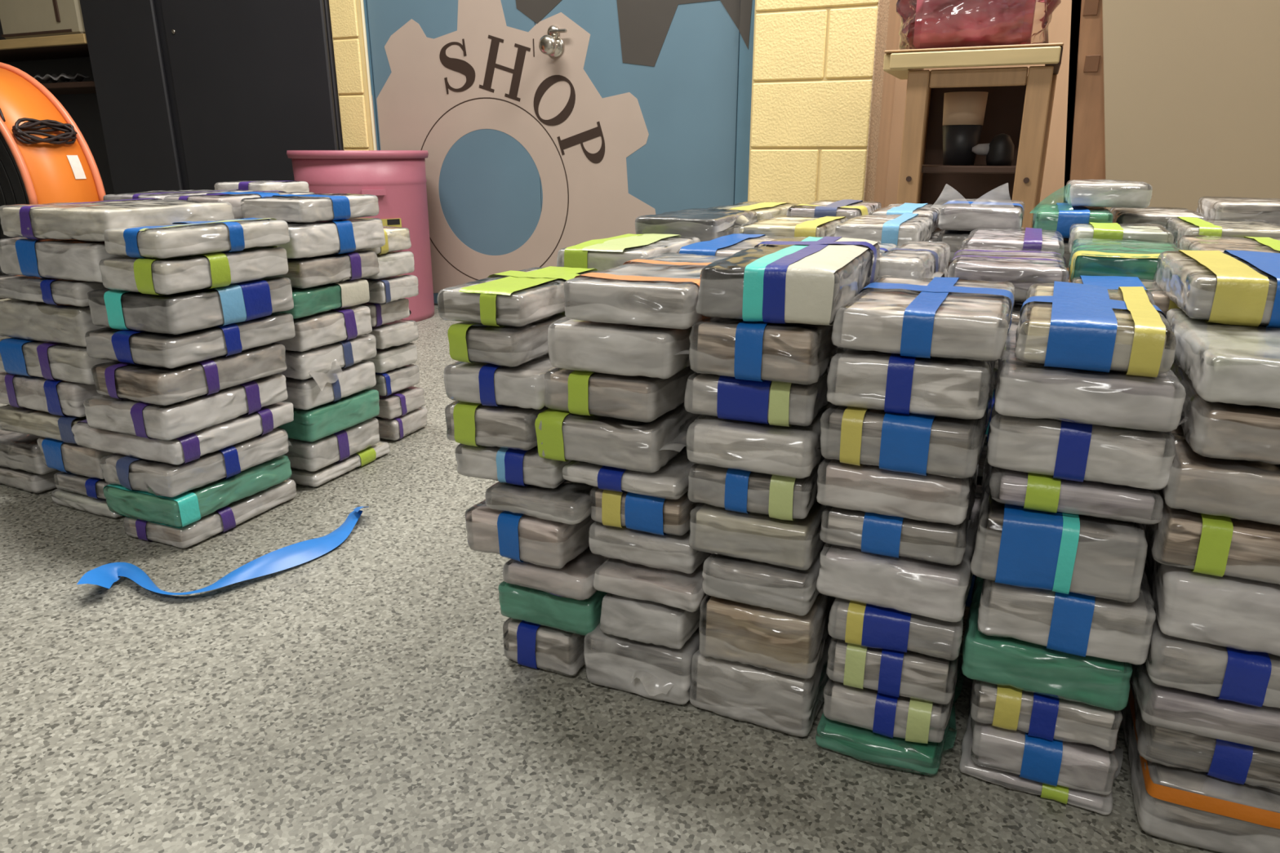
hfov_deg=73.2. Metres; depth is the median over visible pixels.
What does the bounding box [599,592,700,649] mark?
parcel
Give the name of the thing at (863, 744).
parcel
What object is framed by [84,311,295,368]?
parcel
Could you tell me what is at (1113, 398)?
parcel
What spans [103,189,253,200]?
parcel
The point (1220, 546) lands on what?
parcel
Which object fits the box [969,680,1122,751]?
parcel
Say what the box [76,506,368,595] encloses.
tape strip
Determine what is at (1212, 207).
parcel
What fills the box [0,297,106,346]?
parcel
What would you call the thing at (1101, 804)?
parcel
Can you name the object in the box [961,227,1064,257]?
parcel
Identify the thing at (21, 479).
parcel
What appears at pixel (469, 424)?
parcel
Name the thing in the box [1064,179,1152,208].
parcel
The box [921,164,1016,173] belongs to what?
shelf
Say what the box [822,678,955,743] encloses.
parcel
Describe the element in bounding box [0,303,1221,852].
floor
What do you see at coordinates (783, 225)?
parcel
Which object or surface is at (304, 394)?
parcel
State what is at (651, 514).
parcel
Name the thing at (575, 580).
parcel
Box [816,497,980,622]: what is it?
parcel
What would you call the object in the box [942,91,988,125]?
cup
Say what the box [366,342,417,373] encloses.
parcel
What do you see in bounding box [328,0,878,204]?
wall
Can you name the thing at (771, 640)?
parcel
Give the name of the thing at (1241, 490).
parcel
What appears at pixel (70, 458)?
parcel
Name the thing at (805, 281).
parcel
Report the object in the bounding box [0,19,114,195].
shelf unit
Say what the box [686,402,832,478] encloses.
parcel
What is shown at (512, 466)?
parcel
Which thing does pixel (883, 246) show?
parcel
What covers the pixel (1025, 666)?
parcel
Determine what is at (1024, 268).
parcel
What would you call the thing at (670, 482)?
parcel
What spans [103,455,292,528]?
parcel
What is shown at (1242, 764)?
parcel
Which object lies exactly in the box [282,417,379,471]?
parcel
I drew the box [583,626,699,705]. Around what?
parcel
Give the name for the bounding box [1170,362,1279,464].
parcel
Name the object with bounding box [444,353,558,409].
parcel
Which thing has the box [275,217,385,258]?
parcel
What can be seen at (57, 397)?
parcel
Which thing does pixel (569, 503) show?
parcel
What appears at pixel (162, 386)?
parcel
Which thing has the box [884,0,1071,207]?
wooden cabinet
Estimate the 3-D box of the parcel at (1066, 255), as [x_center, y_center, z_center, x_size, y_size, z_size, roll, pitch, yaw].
[0.773,-0.325,1.570,0.123,0.052,0.228,8,19,23]
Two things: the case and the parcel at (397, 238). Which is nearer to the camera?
the parcel at (397, 238)
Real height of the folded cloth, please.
0.042 m
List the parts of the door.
casing, latch plate, knob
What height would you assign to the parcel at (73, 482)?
0.038 m
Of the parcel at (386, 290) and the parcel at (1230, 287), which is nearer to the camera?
the parcel at (1230, 287)
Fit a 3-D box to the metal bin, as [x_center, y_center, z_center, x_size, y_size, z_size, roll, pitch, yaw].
[-1.030,-0.720,3.248,0.496,0.612,0.496,8,19,23]
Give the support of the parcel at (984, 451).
on the parcel at (979, 485)
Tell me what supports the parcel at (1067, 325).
on the parcel at (1113, 398)
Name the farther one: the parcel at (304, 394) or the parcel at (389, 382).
the parcel at (389, 382)
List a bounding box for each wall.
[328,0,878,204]
[873,0,900,207]
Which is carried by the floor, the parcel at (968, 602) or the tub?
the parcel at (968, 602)
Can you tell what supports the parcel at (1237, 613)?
on the parcel at (1222, 673)
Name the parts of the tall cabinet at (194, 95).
door, door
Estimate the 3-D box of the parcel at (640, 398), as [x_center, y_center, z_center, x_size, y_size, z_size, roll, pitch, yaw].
[0.004,-0.064,1.023,0.138,0.048,0.247,8,19,24]
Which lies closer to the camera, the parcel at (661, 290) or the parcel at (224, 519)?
the parcel at (661, 290)
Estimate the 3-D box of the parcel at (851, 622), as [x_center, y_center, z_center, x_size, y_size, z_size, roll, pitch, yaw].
[0.293,0.172,0.954,0.130,0.046,0.243,7,19,21]
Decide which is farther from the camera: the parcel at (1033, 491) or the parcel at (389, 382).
the parcel at (389, 382)
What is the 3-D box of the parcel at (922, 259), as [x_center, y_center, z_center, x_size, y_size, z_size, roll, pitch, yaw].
[0.367,-0.208,1.151,0.080,0.060,0.243,9,20,26]
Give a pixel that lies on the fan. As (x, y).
(45, 157)
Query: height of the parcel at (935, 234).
0.054 m
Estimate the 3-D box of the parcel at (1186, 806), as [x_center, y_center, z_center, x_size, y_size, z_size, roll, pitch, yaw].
[0.569,0.325,0.873,0.132,0.064,0.241,7,19,21]
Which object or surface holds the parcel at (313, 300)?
on the parcel at (321, 329)
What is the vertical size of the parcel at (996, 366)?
0.045 m
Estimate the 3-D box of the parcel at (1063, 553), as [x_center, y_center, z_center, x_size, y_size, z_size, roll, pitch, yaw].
[0.414,0.086,0.863,0.141,0.072,0.238,7,19,22]
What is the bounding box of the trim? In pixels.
[862,0,889,201]
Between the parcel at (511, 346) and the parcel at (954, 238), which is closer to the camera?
the parcel at (511, 346)
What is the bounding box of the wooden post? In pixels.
[1063,0,1106,282]
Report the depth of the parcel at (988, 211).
1.51 m
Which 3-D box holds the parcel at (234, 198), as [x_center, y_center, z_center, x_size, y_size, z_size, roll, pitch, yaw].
[-0.769,-0.431,1.675,0.156,0.047,0.245,8,19,23]
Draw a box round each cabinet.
[79,0,343,194]
[883,42,1063,277]
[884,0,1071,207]
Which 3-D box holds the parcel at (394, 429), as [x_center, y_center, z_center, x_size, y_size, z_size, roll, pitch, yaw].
[-0.630,-0.021,1.980,0.262,0.051,0.130,7,19,21]
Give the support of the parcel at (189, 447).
on the parcel at (133, 473)
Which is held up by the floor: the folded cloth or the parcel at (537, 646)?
the parcel at (537, 646)
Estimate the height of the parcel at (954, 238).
0.054 m
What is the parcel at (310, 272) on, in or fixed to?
on the parcel at (313, 300)
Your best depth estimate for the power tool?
2.25 m
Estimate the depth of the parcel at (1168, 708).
0.76 m
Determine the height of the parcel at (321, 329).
0.060 m
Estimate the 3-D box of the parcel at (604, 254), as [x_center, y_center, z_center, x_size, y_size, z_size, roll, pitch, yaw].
[-0.009,-0.248,1.249,0.139,0.048,0.240,7,19,21]
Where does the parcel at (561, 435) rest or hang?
on the parcel at (670, 482)
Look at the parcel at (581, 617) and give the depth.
1.02 m
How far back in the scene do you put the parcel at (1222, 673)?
0.74 m
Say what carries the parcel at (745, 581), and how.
on the parcel at (771, 640)
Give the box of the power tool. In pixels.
[972,133,1014,165]
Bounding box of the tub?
[942,91,988,164]
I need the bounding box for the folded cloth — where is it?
[34,72,89,83]
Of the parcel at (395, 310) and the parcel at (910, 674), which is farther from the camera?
the parcel at (395, 310)
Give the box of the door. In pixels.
[360,0,755,303]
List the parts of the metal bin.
handle, label plate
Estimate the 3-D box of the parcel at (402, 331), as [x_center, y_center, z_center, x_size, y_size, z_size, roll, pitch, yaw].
[-0.633,-0.214,1.920,0.254,0.048,0.130,8,19,23]
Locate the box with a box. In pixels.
[896,0,1061,49]
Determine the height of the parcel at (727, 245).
0.047 m
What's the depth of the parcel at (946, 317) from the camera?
0.79 m
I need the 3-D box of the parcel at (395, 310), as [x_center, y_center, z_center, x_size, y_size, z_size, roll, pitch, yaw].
[-0.637,-0.266,1.917,0.242,0.052,0.160,8,20,25]
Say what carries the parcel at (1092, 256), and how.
on the parcel
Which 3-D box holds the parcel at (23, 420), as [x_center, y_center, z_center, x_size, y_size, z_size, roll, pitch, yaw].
[-0.997,-0.033,1.602,0.242,0.049,0.247,7,19,22]
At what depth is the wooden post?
2.08 m
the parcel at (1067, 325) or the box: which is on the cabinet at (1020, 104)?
the box
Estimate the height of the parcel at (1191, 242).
0.046 m
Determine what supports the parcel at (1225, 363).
on the parcel at (1216, 429)
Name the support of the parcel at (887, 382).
on the parcel at (924, 445)
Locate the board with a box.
[1102,0,1279,214]
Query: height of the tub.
0.185 m
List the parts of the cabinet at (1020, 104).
rail, leg, leg, panel, rail, leg, leg, rail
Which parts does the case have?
slot handle, panel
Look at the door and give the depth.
3.13 m
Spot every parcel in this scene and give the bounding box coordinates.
[0,198,234,241]
[0,237,127,282]
[0,274,105,306]
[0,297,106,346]
[0,335,112,384]
[0,371,99,417]
[0,404,86,444]
[0,429,57,475]
[0,466,61,493]
[36,436,114,479]
[51,488,121,518]
[53,471,110,499]
[71,401,293,465]
[83,373,288,440]
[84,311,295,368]
[87,276,293,334]
[91,342,287,405]
[98,245,288,295]
[99,426,292,497]
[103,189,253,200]
[103,217,289,258]
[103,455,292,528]
[123,479,296,548]
[163,190,314,218]
[213,180,309,191]
[240,193,378,222]
[274,249,379,288]
[274,305,372,351]
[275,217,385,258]
[276,333,377,385]
[278,388,379,442]
[280,279,369,319]
[282,360,376,409]
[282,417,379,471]
[288,440,389,487]
[357,297,409,327]
[359,275,418,304]
[360,250,414,279]
[364,226,411,254]
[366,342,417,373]
[368,319,418,349]
[369,364,419,396]
[373,407,427,440]
[376,386,425,419]
[437,266,599,326]
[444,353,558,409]
[444,400,548,450]
[447,313,565,367]
[455,443,571,488]
[465,499,595,568]
[484,480,594,524]
[497,581,607,635]
[502,546,608,599]
[502,617,585,675]
[534,402,700,473]
[544,366,694,422]
[547,316,692,378]
[556,233,700,271]
[562,445,694,499]
[563,252,728,329]
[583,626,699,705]
[588,521,711,573]
[590,486,697,536]
[592,558,706,612]
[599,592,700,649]
[635,208,756,241]
[676,233,805,257]
[684,368,829,426]
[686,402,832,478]
[687,456,825,520]
[688,316,840,384]
[688,500,826,570]
[688,634,831,737]
[695,236,879,325]
[698,593,835,679]
[702,542,825,616]
[706,201,799,220]
[738,214,848,237]
[786,199,880,221]
[815,640,963,776]
[816,458,973,525]
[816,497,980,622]
[819,462,978,565]
[820,373,995,479]
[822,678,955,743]
[826,348,997,419]
[826,637,959,705]
[827,597,964,660]
[831,275,1014,362]
[834,213,933,246]
[868,202,942,232]
[878,240,951,280]
[878,243,897,254]
[927,230,942,241]
[932,188,1024,231]
[937,226,1024,262]
[947,245,1069,302]
[959,680,1123,815]
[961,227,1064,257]
[961,575,1132,711]
[965,574,975,607]
[969,453,1147,603]
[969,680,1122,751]
[970,718,1118,795]
[975,476,990,502]
[977,441,991,478]
[977,564,1155,665]
[985,389,995,442]
[986,400,1175,489]
[989,466,1163,524]
[992,360,998,379]
[994,320,1186,431]
[1004,300,1033,322]
[1014,280,1176,377]
[1029,193,1113,238]
[1062,237,1073,267]
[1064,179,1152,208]
[1067,222,1173,253]
[1068,238,1181,283]
[1071,275,1179,315]
[1109,206,1205,231]
[1120,679,1279,852]
[1130,662,1279,752]
[1133,693,1279,792]
[1143,563,1279,708]
[1144,524,1279,656]
[1145,489,1279,584]
[1153,249,1279,328]
[1160,425,1279,525]
[1165,216,1279,249]
[1166,308,1279,408]
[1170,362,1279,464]
[1177,235,1279,253]
[1196,196,1279,223]
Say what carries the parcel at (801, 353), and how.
on the parcel at (728, 397)
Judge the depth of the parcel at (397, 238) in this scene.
1.82 m
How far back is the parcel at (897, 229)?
1.33 m
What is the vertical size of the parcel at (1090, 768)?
0.049 m
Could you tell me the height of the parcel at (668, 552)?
0.043 m
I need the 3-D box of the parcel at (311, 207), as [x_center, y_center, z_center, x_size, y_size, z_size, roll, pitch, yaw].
[-0.619,-0.418,1.637,0.157,0.044,0.221,8,19,23]
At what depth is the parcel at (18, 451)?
1.59 m
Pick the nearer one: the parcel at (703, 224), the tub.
the parcel at (703, 224)
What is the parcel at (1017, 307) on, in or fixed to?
on the parcel at (996, 366)
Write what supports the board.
on the floor
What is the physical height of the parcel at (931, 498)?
0.047 m
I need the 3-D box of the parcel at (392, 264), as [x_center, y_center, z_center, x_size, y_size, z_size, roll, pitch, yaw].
[-0.625,-0.361,1.883,0.258,0.048,0.151,8,19,24]
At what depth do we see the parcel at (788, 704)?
0.95 m
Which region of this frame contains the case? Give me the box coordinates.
[0,0,85,39]
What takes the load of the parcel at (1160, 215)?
on the parcel
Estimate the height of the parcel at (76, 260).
0.063 m
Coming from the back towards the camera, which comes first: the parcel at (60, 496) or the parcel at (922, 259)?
the parcel at (60, 496)
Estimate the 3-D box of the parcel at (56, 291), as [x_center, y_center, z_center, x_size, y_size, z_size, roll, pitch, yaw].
[-0.938,-0.250,1.494,0.236,0.041,0.228,8,19,23]
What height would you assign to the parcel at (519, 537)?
0.061 m
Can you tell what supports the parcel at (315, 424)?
on the parcel at (313, 456)
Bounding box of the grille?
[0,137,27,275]
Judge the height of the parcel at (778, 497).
0.050 m
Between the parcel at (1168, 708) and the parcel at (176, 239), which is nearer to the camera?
the parcel at (1168, 708)
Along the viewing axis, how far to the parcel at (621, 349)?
0.89 m
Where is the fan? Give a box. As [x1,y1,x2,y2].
[0,62,106,275]
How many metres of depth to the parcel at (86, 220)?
1.36 m
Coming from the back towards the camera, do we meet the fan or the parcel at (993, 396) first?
the fan
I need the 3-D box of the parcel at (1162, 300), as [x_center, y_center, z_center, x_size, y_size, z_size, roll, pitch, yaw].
[0.567,-0.142,0.990,0.138,0.047,0.146,8,19,23]
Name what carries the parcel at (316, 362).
on the parcel at (304, 394)
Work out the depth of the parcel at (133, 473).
1.39 m
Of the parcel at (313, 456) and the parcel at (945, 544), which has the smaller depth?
the parcel at (945, 544)
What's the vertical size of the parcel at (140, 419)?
0.056 m
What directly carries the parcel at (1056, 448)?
on the parcel at (1033, 491)
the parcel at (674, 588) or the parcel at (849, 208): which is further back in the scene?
the parcel at (849, 208)
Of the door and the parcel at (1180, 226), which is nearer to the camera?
the parcel at (1180, 226)
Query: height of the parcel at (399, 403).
0.049 m
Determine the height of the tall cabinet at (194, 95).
1.900 m
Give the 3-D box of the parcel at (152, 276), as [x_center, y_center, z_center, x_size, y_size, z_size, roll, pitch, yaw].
[-0.707,-0.257,1.384,0.147,0.053,0.254,7,19,22]
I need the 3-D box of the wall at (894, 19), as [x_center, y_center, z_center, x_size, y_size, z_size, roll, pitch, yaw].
[0.829,-1.764,2.757,0.060,2.900,0.340,8,19,23]
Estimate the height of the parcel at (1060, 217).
0.088 m
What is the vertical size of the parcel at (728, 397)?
0.047 m
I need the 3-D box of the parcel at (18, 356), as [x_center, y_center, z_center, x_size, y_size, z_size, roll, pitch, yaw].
[-0.975,-0.143,1.554,0.272,0.064,0.247,7,19,22]
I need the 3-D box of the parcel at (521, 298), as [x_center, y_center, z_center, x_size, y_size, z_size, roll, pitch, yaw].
[-0.146,-0.161,1.039,0.147,0.043,0.224,7,19,22]
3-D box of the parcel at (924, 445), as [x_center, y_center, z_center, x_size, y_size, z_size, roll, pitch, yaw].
[0.289,-0.017,0.901,0.148,0.056,0.254,8,19,24]
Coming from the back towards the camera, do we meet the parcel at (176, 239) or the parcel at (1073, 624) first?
the parcel at (176, 239)
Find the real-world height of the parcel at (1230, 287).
0.048 m
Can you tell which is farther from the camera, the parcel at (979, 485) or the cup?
the cup
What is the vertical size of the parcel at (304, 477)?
0.031 m
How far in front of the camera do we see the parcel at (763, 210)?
1.66 m
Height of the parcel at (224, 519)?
0.042 m
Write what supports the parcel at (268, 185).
on the parcel
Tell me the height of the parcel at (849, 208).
0.047 m
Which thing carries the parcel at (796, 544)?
on the parcel at (745, 581)
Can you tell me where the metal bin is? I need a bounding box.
[286,150,434,321]
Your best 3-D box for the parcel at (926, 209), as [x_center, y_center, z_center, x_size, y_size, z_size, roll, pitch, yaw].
[0.517,-0.402,1.663,0.119,0.047,0.261,8,19,23]
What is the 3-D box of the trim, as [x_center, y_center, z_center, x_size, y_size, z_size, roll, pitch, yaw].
[0.749,-1.688,2.517,0.004,2.900,0.186,8,19,23]
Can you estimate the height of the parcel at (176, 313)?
0.063 m
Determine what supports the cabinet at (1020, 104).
on the floor

